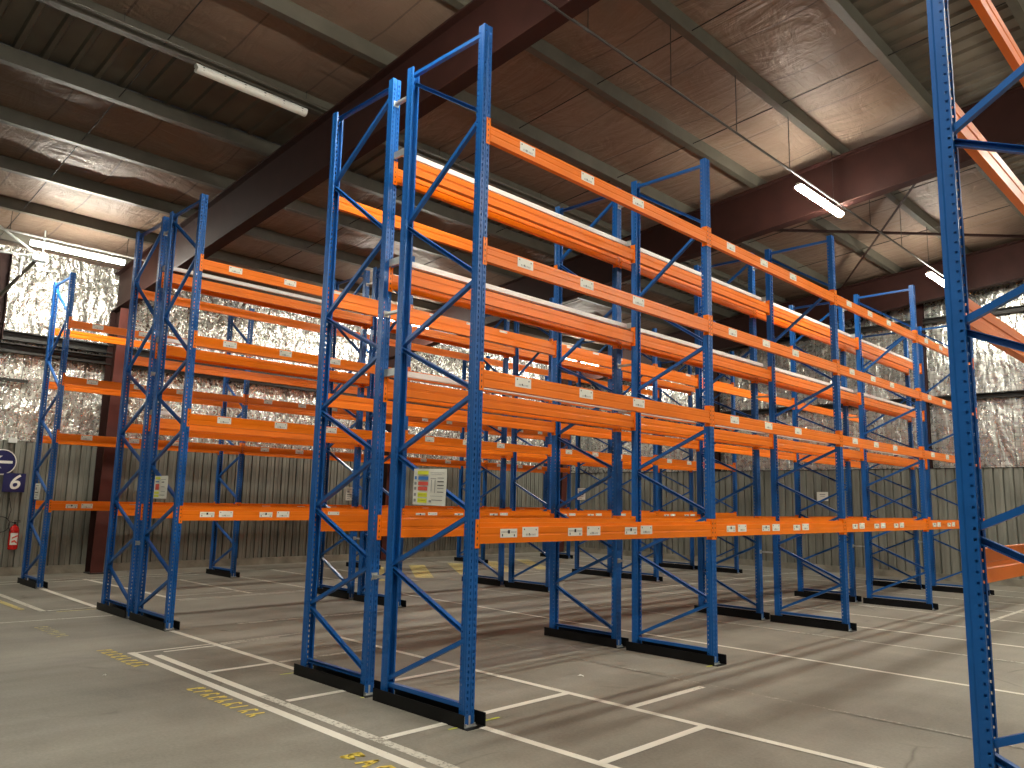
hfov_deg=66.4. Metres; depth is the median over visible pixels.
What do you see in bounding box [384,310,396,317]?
spacer
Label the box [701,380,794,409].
beam
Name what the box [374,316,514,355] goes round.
beam
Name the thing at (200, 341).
beam
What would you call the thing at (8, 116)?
purlin
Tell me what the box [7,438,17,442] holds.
junction box
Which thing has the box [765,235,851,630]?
frame
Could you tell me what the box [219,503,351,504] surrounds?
beam
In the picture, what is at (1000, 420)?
wall
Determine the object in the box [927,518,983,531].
beam
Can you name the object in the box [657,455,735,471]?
beam
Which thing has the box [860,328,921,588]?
frame
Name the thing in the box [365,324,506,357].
beam
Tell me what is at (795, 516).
beam
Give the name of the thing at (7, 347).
beam
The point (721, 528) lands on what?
beam
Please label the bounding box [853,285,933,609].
frame
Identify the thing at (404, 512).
beam
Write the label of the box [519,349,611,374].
beam
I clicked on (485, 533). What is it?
beam
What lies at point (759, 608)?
frame
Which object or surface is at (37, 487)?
notice
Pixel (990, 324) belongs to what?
beam
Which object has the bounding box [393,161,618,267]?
beam
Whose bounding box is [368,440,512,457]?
beam
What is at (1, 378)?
wall bar
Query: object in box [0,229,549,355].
purlin
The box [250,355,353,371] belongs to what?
beam
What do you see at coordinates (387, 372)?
bar
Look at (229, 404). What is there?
beam
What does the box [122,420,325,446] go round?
beam
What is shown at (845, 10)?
purlin
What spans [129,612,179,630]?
channel
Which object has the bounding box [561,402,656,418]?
beam
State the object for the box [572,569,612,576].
channel
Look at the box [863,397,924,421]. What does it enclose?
beam
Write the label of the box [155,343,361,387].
beam
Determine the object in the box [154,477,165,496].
print
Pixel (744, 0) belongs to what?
rod
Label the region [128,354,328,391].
beam
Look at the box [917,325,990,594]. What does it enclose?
frame
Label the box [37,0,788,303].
purlin
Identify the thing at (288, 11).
purlin
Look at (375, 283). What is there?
frame
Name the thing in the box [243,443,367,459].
beam
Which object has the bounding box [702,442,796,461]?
beam
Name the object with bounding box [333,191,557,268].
beam
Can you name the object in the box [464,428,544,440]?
beam
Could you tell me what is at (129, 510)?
beam
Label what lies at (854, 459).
beam
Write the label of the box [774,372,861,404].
beam
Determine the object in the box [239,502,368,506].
beam
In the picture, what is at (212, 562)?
frame
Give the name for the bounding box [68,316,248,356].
beam
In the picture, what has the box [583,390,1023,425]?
beam
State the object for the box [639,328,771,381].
beam
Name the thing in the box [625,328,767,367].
bar
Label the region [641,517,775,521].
beam
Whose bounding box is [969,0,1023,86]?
beam
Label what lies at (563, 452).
beam
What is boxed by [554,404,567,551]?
steel column
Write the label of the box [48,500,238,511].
beam
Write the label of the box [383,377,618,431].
beam
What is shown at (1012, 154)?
rod
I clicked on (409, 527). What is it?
beam
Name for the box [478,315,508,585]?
frame
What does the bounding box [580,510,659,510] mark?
beam
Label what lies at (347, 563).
channel
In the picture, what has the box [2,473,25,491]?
number sign
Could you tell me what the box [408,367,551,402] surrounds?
beam
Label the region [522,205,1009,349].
rod
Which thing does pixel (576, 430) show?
beam
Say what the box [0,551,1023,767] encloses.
floor
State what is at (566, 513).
beam
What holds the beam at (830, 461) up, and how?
attached to the frame at (843, 379)
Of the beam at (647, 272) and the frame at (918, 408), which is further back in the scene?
the frame at (918, 408)
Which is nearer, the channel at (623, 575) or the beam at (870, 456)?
the beam at (870, 456)
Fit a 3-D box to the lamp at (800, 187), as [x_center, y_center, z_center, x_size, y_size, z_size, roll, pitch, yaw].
[5.356,-3.213,13.581,0.130,0.184,1.720,-7,-12,44]
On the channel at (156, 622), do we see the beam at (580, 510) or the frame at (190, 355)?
the frame at (190, 355)
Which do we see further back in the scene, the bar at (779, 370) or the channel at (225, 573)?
the channel at (225, 573)
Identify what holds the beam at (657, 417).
attached to the frame at (655, 548)
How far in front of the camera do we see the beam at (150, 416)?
12.50 m
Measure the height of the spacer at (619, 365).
0.060 m
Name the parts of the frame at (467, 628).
foot plate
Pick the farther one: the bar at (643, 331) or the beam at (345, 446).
the beam at (345, 446)
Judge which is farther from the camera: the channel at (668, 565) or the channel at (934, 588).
the channel at (668, 565)
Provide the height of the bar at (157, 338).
0.070 m
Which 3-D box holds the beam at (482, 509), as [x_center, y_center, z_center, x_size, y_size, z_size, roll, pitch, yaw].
[0.353,3.054,18.517,0.070,0.231,3.686,-7,-12,44]
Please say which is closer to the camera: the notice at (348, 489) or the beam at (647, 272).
the beam at (647, 272)
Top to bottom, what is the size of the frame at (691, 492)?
5.927 m
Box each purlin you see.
[0,43,739,317]
[0,105,689,329]
[0,155,398,275]
[0,195,607,351]
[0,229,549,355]
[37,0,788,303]
[244,0,844,288]
[444,0,904,273]
[637,0,972,254]
[824,0,1023,219]
[1005,0,1023,33]
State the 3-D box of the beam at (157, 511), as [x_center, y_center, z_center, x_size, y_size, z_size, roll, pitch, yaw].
[-3.885,2.046,12.402,0.070,0.231,3.686,-7,-12,44]
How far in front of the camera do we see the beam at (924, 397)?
15.09 m
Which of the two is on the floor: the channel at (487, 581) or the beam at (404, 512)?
the channel at (487, 581)
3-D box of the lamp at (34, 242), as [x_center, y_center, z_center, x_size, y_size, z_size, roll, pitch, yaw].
[-8.625,-2.653,15.590,0.130,0.184,1.720,-7,-12,44]
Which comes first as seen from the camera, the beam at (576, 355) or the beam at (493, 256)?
the beam at (493, 256)
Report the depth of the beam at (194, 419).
11.37 m
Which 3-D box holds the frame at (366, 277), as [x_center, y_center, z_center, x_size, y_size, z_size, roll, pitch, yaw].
[-3.133,0.870,14.483,1.150,5.927,0.124,-7,-12,44]
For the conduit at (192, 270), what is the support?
hanging from the purlin at (8, 203)
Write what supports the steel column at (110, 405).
on the floor
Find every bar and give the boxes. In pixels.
[0,377,28,382]
[149,410,364,429]
[156,337,367,373]
[162,265,321,303]
[384,368,630,412]
[389,256,630,328]
[389,376,510,395]
[394,148,630,246]
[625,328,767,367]
[628,412,768,434]
[629,246,765,300]
[762,301,854,337]
[763,434,859,448]
[765,367,857,392]
[853,337,912,362]
[854,393,913,409]
[866,449,915,458]
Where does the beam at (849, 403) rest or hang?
attached to the frame at (913, 494)
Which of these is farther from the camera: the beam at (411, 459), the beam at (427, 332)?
the beam at (411, 459)
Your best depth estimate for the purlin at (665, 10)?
11.95 m
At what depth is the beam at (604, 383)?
21.70 m
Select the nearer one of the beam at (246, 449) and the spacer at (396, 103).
the spacer at (396, 103)
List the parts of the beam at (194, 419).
label plate, label plate, label plate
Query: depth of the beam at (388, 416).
21.13 m
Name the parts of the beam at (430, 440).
label plate, label plate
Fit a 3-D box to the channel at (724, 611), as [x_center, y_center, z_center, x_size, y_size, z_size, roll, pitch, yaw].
[3.526,3.675,12.590,1.235,0.105,0.190,-7,-12,44]
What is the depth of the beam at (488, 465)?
23.48 m
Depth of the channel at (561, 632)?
9.93 m
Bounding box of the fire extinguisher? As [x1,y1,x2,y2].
[7,520,19,549]
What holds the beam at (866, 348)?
attached to the frame at (918, 408)
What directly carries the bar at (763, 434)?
attached to the beam at (759, 446)
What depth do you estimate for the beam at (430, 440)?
14.48 m
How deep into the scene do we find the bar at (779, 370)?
13.92 m
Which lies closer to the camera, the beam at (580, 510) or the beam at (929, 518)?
the beam at (929, 518)
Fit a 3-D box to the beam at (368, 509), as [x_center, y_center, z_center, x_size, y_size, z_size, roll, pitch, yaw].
[-1.291,2.491,14.995,0.070,0.231,3.686,-7,-12,44]
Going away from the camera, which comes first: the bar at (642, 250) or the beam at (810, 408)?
the bar at (642, 250)
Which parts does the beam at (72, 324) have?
label plate, label plate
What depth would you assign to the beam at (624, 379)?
21.30 m
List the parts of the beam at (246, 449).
label plate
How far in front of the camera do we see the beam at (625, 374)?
20.84 m
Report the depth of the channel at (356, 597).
13.19 m
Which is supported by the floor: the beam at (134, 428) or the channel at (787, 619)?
the channel at (787, 619)
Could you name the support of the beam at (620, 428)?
attached to the frame at (759, 608)
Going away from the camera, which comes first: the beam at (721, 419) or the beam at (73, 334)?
the beam at (721, 419)
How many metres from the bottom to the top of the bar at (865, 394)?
0.070 m
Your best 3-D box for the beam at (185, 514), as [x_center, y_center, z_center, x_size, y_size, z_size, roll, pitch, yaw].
[-3.137,1.952,11.671,0.070,0.231,3.686,-7,-12,44]
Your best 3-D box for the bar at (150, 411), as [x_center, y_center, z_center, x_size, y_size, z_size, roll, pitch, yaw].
[-3.955,0.629,12.716,0.227,0.070,3.694,-7,-12,44]
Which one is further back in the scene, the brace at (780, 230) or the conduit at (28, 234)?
the brace at (780, 230)
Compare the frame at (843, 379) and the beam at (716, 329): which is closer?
the beam at (716, 329)
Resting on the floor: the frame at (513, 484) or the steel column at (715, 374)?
the steel column at (715, 374)
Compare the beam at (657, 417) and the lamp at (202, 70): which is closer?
the lamp at (202, 70)
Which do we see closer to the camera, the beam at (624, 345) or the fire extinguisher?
the beam at (624, 345)
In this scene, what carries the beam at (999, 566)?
attached to the frame at (946, 128)
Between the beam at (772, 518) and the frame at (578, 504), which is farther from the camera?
the frame at (578, 504)
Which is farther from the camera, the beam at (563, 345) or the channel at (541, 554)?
the channel at (541, 554)
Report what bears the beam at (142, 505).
attached to the frame at (164, 225)
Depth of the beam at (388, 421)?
22.29 m
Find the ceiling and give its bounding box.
[0,0,1023,351]
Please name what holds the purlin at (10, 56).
on the rafter
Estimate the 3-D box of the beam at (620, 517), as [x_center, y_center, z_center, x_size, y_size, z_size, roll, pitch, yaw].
[2.620,1.996,11.138,0.070,0.231,3.686,-7,-12,44]
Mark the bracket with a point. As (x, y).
(35, 257)
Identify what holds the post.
attached to the beam at (10, 335)
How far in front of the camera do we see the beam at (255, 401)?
18.11 m
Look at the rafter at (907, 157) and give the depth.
14.57 m
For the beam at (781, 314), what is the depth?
13.88 m
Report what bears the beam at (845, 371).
attached to the frame at (918, 408)
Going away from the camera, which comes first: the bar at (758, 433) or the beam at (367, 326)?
the bar at (758, 433)
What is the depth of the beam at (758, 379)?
13.84 m
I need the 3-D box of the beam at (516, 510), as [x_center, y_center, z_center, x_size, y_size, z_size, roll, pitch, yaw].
[1.303,2.935,17.587,0.070,0.231,3.686,-7,-12,44]
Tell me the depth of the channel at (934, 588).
16.91 m
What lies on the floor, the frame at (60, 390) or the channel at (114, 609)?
the channel at (114, 609)
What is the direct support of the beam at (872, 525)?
attached to the frame at (845, 619)
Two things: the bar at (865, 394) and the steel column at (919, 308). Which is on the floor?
the steel column at (919, 308)
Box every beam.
[0,341,543,420]
[2,329,366,387]
[32,500,214,510]
[40,433,218,454]
[46,378,222,407]
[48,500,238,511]
[52,328,226,353]
[56,430,242,453]
[62,373,246,404]
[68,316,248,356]
[114,505,309,517]
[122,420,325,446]
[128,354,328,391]
[135,290,326,333]
[140,504,355,519]
[147,506,363,520]
[148,415,358,446]
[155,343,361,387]
[155,418,366,443]
[161,272,364,328]
[162,341,369,385]
[169,272,372,326]
[178,506,387,522]
[186,409,405,440]
[193,330,407,380]
[199,254,410,309]
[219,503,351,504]
[223,451,353,462]
[224,402,355,420]
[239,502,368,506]
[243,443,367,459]
[246,394,365,416]
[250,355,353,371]
[314,513,553,534]
[322,390,555,434]
[323,506,456,508]
[327,287,556,357]
[330,383,370,395]
[330,443,465,456]
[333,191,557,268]
[333,329,468,360]
[359,444,504,457]
[361,460,460,468]
[363,417,461,432]
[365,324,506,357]
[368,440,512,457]
[368,509,511,510]
[371,376,513,397]
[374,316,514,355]
[377,515,618,539]
[382,506,484,508]
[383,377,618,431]
[384,456,485,467]
[386,414,486,430]
[388,267,618,348]
[390,377,487,393]
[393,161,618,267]
[401,516,635,537]
[402,508,550,515]
[405,430,551,456]
[407,382,635,430]
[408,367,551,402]
[411,270,634,345]
[411,305,552,343]
[416,161,634,263]
[463,466,544,473]
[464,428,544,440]
[475,519,713,547]
[479,361,711,425]
[481,455,576,466]
[482,509,576,509]
[483,237,709,334]
[484,357,577,382]
[485,506,569,509]
[486,117,708,245]
[486,460,569,473]
[487,426,569,439]
[505,456,610,464]
[507,354,610,378]
[513,452,611,463]
[516,510,611,511]
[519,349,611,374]
[554,514,700,517]
[555,423,699,450]
[555,448,656,464]
[556,347,698,388]
[560,511,656,515]
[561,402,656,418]
[562,344,655,368]
[577,462,659,472]
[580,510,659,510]
[581,378,658,397]
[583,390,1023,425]
[611,464,691,471]
[619,257,754,317]
[619,341,755,382]
[619,413,757,449]
[619,516,759,518]
[622,461,696,470]
[623,372,694,392]
[623,378,690,394]
[639,246,769,314]
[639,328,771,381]
[641,418,773,448]
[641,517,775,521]
[656,364,733,386]
[657,417,734,430]
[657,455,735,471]
[657,511,736,515]
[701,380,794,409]
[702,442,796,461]
[703,515,797,517]
[709,227,835,304]
[710,315,838,374]
[712,406,841,446]
[714,519,844,539]
[721,305,1023,351]
[755,309,844,350]
[756,377,846,405]
[758,435,849,460]
[772,306,858,349]
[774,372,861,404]
[776,439,863,460]
[778,517,866,520]
[796,398,858,422]
[798,454,860,467]
[800,516,862,517]
[835,290,916,342]
[838,360,920,400]
[841,431,923,459]
[845,344,908,374]
[845,518,927,534]
[847,400,911,421]
[849,449,914,469]
[860,340,921,373]
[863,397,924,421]
[865,452,927,468]
[868,517,930,519]
[917,331,973,368]
[920,388,977,418]
[923,447,980,468]
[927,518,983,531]
[951,97,1023,215]
[964,295,1023,362]
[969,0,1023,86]
[981,544,1023,583]
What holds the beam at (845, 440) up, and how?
attached to the frame at (918, 408)
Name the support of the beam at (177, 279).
attached to the frame at (190, 355)
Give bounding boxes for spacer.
[372,573,384,579]
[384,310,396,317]
[394,96,405,107]
[617,558,631,562]
[618,364,630,368]
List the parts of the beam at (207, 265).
label plate, label plate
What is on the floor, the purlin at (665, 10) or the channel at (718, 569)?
the channel at (718, 569)
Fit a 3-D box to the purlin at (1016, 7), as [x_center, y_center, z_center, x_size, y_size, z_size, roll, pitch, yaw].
[3.859,-5.598,7.579,0.120,0.220,30.000,-7,-12,44]
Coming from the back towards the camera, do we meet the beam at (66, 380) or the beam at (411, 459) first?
the beam at (411, 459)
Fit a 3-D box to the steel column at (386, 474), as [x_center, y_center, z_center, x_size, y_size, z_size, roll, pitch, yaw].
[-3.586,2.144,22.749,0.680,5.846,0.300,-7,-12,44]
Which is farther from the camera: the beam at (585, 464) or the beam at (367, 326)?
the beam at (585, 464)
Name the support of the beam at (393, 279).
attached to the frame at (615, 632)
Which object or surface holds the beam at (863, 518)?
attached to the frame at (918, 408)
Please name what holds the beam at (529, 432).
attached to the frame at (460, 493)
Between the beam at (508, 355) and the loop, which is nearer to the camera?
the loop
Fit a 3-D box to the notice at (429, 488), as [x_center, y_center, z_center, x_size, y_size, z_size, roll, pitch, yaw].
[-0.710,0.885,6.719,0.440,0.310,0.019,-6,-11,44]
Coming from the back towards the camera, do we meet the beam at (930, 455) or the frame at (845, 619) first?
the beam at (930, 455)
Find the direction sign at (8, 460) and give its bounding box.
[0,449,16,474]
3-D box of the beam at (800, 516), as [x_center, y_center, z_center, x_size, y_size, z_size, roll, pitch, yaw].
[7.060,2.978,17.054,0.070,0.231,3.686,-7,-12,44]
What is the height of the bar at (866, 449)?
0.070 m
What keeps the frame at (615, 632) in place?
on the channel at (561, 632)
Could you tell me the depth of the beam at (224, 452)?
18.98 m
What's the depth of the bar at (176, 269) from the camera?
12.66 m
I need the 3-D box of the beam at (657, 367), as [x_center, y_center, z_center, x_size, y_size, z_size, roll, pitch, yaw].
[4.717,-0.138,19.962,0.070,0.242,3.686,-7,-12,44]
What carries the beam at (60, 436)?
attached to the frame at (60, 390)
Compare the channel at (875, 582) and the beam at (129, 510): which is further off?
the channel at (875, 582)
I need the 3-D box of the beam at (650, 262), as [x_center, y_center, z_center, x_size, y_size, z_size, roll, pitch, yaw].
[2.896,-1.453,11.453,0.070,0.242,3.686,-7,-12,44]
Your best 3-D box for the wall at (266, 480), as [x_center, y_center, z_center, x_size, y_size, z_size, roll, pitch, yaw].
[-8.387,0.819,18.797,0.190,7.092,30.092,-7,-12,44]
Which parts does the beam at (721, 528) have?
label plate, label plate, label plate, label plate, label plate, label plate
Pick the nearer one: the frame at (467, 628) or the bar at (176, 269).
the frame at (467, 628)
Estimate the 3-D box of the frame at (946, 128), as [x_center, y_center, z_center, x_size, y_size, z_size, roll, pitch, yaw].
[2.583,-0.647,3.562,1.150,5.927,0.124,-7,-12,44]
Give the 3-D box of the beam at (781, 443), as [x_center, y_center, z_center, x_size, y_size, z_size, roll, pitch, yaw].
[5.444,1.137,13.723,0.070,0.242,3.686,-7,-12,44]
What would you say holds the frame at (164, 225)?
on the channel at (114, 609)
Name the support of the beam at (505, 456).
attached to the frame at (578, 504)
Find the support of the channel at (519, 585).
on the floor
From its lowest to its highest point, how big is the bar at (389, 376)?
0.070 m
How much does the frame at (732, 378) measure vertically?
5.927 m
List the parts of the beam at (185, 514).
label plate, label plate, label plate, label plate, label plate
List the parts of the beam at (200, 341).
label plate, label plate, label plate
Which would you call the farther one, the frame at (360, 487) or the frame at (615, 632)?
the frame at (360, 487)
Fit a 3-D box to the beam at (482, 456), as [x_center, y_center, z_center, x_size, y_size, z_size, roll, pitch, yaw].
[0.380,1.776,18.709,0.070,0.242,3.686,-7,-12,44]
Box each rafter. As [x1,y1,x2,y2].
[111,0,599,312]
[389,85,1023,358]
[556,239,1023,385]
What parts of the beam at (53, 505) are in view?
label plate, label plate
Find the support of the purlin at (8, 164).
on the rafter
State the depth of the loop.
16.21 m
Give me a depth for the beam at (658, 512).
18.94 m
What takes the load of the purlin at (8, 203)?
on the rafter at (907, 157)
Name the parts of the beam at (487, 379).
label plate, label plate, label plate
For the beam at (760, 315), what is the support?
attached to the frame at (843, 379)
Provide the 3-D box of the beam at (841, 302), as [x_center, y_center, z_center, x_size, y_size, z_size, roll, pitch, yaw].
[6.237,-1.103,13.314,0.070,0.242,3.686,-7,-12,44]
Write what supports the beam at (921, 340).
attached to the frame at (918, 408)
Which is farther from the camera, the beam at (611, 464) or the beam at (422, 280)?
the beam at (611, 464)
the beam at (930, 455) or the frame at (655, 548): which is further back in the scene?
the frame at (655, 548)
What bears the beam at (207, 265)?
attached to the frame at (190, 355)
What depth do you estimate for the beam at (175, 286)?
12.95 m
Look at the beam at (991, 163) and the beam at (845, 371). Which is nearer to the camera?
the beam at (991, 163)
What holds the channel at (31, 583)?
on the floor
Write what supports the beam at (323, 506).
attached to the frame at (503, 432)
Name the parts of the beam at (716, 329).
label plate, label plate, label plate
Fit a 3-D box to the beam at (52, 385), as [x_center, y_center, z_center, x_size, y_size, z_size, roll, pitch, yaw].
[-7.966,0.223,16.820,0.070,0.242,3.686,-7,-12,44]
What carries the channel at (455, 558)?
on the floor
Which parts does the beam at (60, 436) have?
label plate, label plate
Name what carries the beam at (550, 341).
attached to the frame at (375, 283)
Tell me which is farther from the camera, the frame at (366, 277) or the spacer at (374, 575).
the frame at (366, 277)
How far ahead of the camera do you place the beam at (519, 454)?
17.62 m
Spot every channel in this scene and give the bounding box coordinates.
[17,577,47,588]
[96,602,139,618]
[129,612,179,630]
[206,568,239,577]
[294,663,380,697]
[317,587,356,599]
[346,562,380,568]
[353,594,405,607]
[373,688,485,730]
[454,557,487,563]
[462,576,507,586]
[505,581,549,592]
[540,553,572,558]
[544,627,628,648]
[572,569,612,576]
[621,573,662,581]
[626,640,726,666]
[659,563,696,569]
[694,605,769,620]
[697,566,742,573]
[770,614,856,631]
[794,591,861,602]
[863,597,938,610]
[871,580,924,589]
[932,586,994,595]
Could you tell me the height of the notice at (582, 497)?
0.290 m
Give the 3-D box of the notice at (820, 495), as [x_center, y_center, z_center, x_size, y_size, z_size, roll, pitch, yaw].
[8.759,3.171,22.052,0.320,0.250,0.005,-7,-12,44]
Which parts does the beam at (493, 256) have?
label plate, label plate, label plate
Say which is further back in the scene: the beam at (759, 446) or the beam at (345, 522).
the beam at (759, 446)
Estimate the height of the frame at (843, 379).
5.927 m
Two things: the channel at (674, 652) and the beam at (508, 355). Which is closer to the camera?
the channel at (674, 652)
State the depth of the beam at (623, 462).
20.57 m
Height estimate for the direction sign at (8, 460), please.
0.530 m
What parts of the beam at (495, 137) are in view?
label plate, label plate, label plate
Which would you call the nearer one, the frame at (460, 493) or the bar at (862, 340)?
the bar at (862, 340)
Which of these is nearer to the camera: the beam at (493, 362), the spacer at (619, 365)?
the spacer at (619, 365)
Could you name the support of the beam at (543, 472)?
attached to the frame at (460, 493)
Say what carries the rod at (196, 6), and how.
attached to the purlin at (5, 236)
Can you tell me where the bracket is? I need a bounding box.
[0,225,46,296]
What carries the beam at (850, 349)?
attached to the frame at (913, 494)
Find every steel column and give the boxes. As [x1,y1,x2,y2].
[83,308,129,573]
[379,359,394,560]
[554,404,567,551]
[713,354,720,470]
[916,303,932,467]
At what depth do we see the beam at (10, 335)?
17.44 m
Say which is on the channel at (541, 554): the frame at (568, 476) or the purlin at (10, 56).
the frame at (568, 476)
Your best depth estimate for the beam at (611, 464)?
20.93 m
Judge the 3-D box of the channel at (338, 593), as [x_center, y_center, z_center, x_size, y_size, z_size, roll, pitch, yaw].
[-3.182,3.751,14.053,1.235,0.105,0.190,-7,-12,44]
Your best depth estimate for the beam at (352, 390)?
15.31 m
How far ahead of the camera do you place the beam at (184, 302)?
13.82 m
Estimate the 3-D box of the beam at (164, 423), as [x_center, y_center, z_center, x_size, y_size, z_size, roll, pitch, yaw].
[-3.857,0.768,12.594,0.070,0.242,3.686,-7,-12,44]
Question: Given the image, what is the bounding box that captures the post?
[0,248,12,339]
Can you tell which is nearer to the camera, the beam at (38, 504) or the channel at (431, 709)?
the channel at (431, 709)
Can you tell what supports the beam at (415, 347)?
attached to the frame at (503, 432)
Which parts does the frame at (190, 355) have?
foot plate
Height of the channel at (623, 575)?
0.105 m
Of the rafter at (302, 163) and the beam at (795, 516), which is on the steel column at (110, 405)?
the rafter at (302, 163)
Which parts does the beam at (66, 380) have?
label plate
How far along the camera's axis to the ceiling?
12.52 m
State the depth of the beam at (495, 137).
7.80 m
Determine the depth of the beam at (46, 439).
16.18 m
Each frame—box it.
[21,272,76,587]
[101,216,168,617]
[134,193,208,629]
[209,308,254,577]
[300,77,400,695]
[317,270,369,598]
[349,349,378,561]
[357,256,414,606]
[380,23,492,728]
[457,356,489,561]
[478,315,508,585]
[508,297,553,591]
[542,373,571,558]
[549,187,622,647]
[575,341,611,576]
[621,328,658,580]
[631,158,720,664]
[657,361,694,569]
[694,253,764,619]
[701,351,738,572]
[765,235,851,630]
[789,302,857,601]
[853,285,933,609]
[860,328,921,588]
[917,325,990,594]
[926,0,1023,767]
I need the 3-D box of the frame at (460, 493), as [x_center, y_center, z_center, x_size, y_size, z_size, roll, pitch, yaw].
[-1.127,2.161,22.804,1.150,5.927,0.124,-7,-12,44]
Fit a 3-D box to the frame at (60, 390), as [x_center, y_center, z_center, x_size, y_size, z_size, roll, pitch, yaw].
[-8.908,0.828,15.027,1.150,5.927,0.124,-7,-12,44]
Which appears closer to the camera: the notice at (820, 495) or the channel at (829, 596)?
the channel at (829, 596)
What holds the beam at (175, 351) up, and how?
attached to the frame at (190, 355)
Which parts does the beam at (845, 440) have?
label plate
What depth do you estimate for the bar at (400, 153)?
8.84 m
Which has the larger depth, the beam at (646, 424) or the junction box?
the junction box
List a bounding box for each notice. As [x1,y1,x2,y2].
[34,483,40,498]
[153,476,167,498]
[346,487,352,499]
[413,469,446,505]
[577,488,584,499]
[817,492,827,500]
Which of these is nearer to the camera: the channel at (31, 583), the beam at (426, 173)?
the beam at (426, 173)
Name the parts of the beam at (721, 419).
label plate, label plate, label plate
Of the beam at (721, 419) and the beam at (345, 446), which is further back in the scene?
the beam at (345, 446)
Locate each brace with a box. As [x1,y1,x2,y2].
[774,229,1023,237]
[840,184,915,289]
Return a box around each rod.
[0,0,202,235]
[238,0,745,286]
[358,2,1005,294]
[503,154,1014,324]
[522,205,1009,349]
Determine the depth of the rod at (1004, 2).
12.65 m
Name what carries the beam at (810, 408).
attached to the frame at (913, 494)
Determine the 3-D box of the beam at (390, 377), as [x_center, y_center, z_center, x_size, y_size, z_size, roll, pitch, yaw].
[-2.008,-0.060,21.435,0.070,0.242,3.686,-7,-12,44]
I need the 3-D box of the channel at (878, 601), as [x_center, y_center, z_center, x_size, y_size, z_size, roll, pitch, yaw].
[7.070,4.000,14.252,1.235,0.105,0.190,-7,-12,44]
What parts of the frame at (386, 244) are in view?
foot plate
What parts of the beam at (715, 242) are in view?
label plate, label plate, label plate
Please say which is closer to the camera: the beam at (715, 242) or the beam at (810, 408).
the beam at (715, 242)
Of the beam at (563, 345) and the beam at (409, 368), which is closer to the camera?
the beam at (409, 368)
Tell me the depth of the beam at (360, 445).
15.42 m
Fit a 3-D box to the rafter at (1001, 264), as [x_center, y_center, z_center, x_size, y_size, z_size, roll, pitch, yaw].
[10.951,-2.650,19.927,26.120,3.401,0.240,-7,-12,44]
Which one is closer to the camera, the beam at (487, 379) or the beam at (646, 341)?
the beam at (487, 379)
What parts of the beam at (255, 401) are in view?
label plate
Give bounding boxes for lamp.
[30,239,125,264]
[194,63,307,116]
[795,182,843,216]
[926,271,943,286]
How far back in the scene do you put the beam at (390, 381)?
14.34 m
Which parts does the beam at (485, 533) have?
label plate, label plate, label plate, label plate, label plate, label plate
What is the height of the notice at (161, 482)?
0.310 m
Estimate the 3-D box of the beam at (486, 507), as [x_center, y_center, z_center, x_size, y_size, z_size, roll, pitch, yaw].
[0.512,3.808,23.513,0.070,0.231,3.686,-7,-12,44]
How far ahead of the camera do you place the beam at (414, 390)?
8.38 m
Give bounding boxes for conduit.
[0,211,144,260]
[192,270,321,299]
[541,0,975,298]
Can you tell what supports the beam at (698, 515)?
attached to the frame at (759, 608)
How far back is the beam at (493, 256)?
7.63 m
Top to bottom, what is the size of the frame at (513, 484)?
5.927 m
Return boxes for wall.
[0,244,550,575]
[564,280,1023,586]
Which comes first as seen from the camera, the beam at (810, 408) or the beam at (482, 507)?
the beam at (810, 408)
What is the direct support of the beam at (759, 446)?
attached to the frame at (759, 608)
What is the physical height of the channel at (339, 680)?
0.105 m
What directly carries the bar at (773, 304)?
attached to the beam at (781, 314)
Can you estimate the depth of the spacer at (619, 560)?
9.70 m
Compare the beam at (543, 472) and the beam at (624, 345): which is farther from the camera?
the beam at (543, 472)
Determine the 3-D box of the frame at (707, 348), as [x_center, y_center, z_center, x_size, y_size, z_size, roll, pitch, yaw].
[1.931,0.230,9.498,1.150,5.927,0.124,-7,-12,44]
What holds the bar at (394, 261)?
attached to the beam at (422, 280)
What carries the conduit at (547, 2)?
hanging from the purlin at (665, 10)
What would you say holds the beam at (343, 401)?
attached to the frame at (615, 632)
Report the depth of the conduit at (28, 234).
15.40 m
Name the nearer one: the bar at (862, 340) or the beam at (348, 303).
the beam at (348, 303)
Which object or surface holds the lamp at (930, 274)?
hanging from the conduit at (547, 2)
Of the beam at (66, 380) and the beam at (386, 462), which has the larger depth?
the beam at (386, 462)
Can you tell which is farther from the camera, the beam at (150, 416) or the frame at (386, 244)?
the beam at (150, 416)
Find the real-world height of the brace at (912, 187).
0.537 m
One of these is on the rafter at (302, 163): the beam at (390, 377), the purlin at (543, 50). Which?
the purlin at (543, 50)
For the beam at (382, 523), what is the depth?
7.34 m
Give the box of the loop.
[0,498,11,532]
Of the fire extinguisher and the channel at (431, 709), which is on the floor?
the channel at (431, 709)

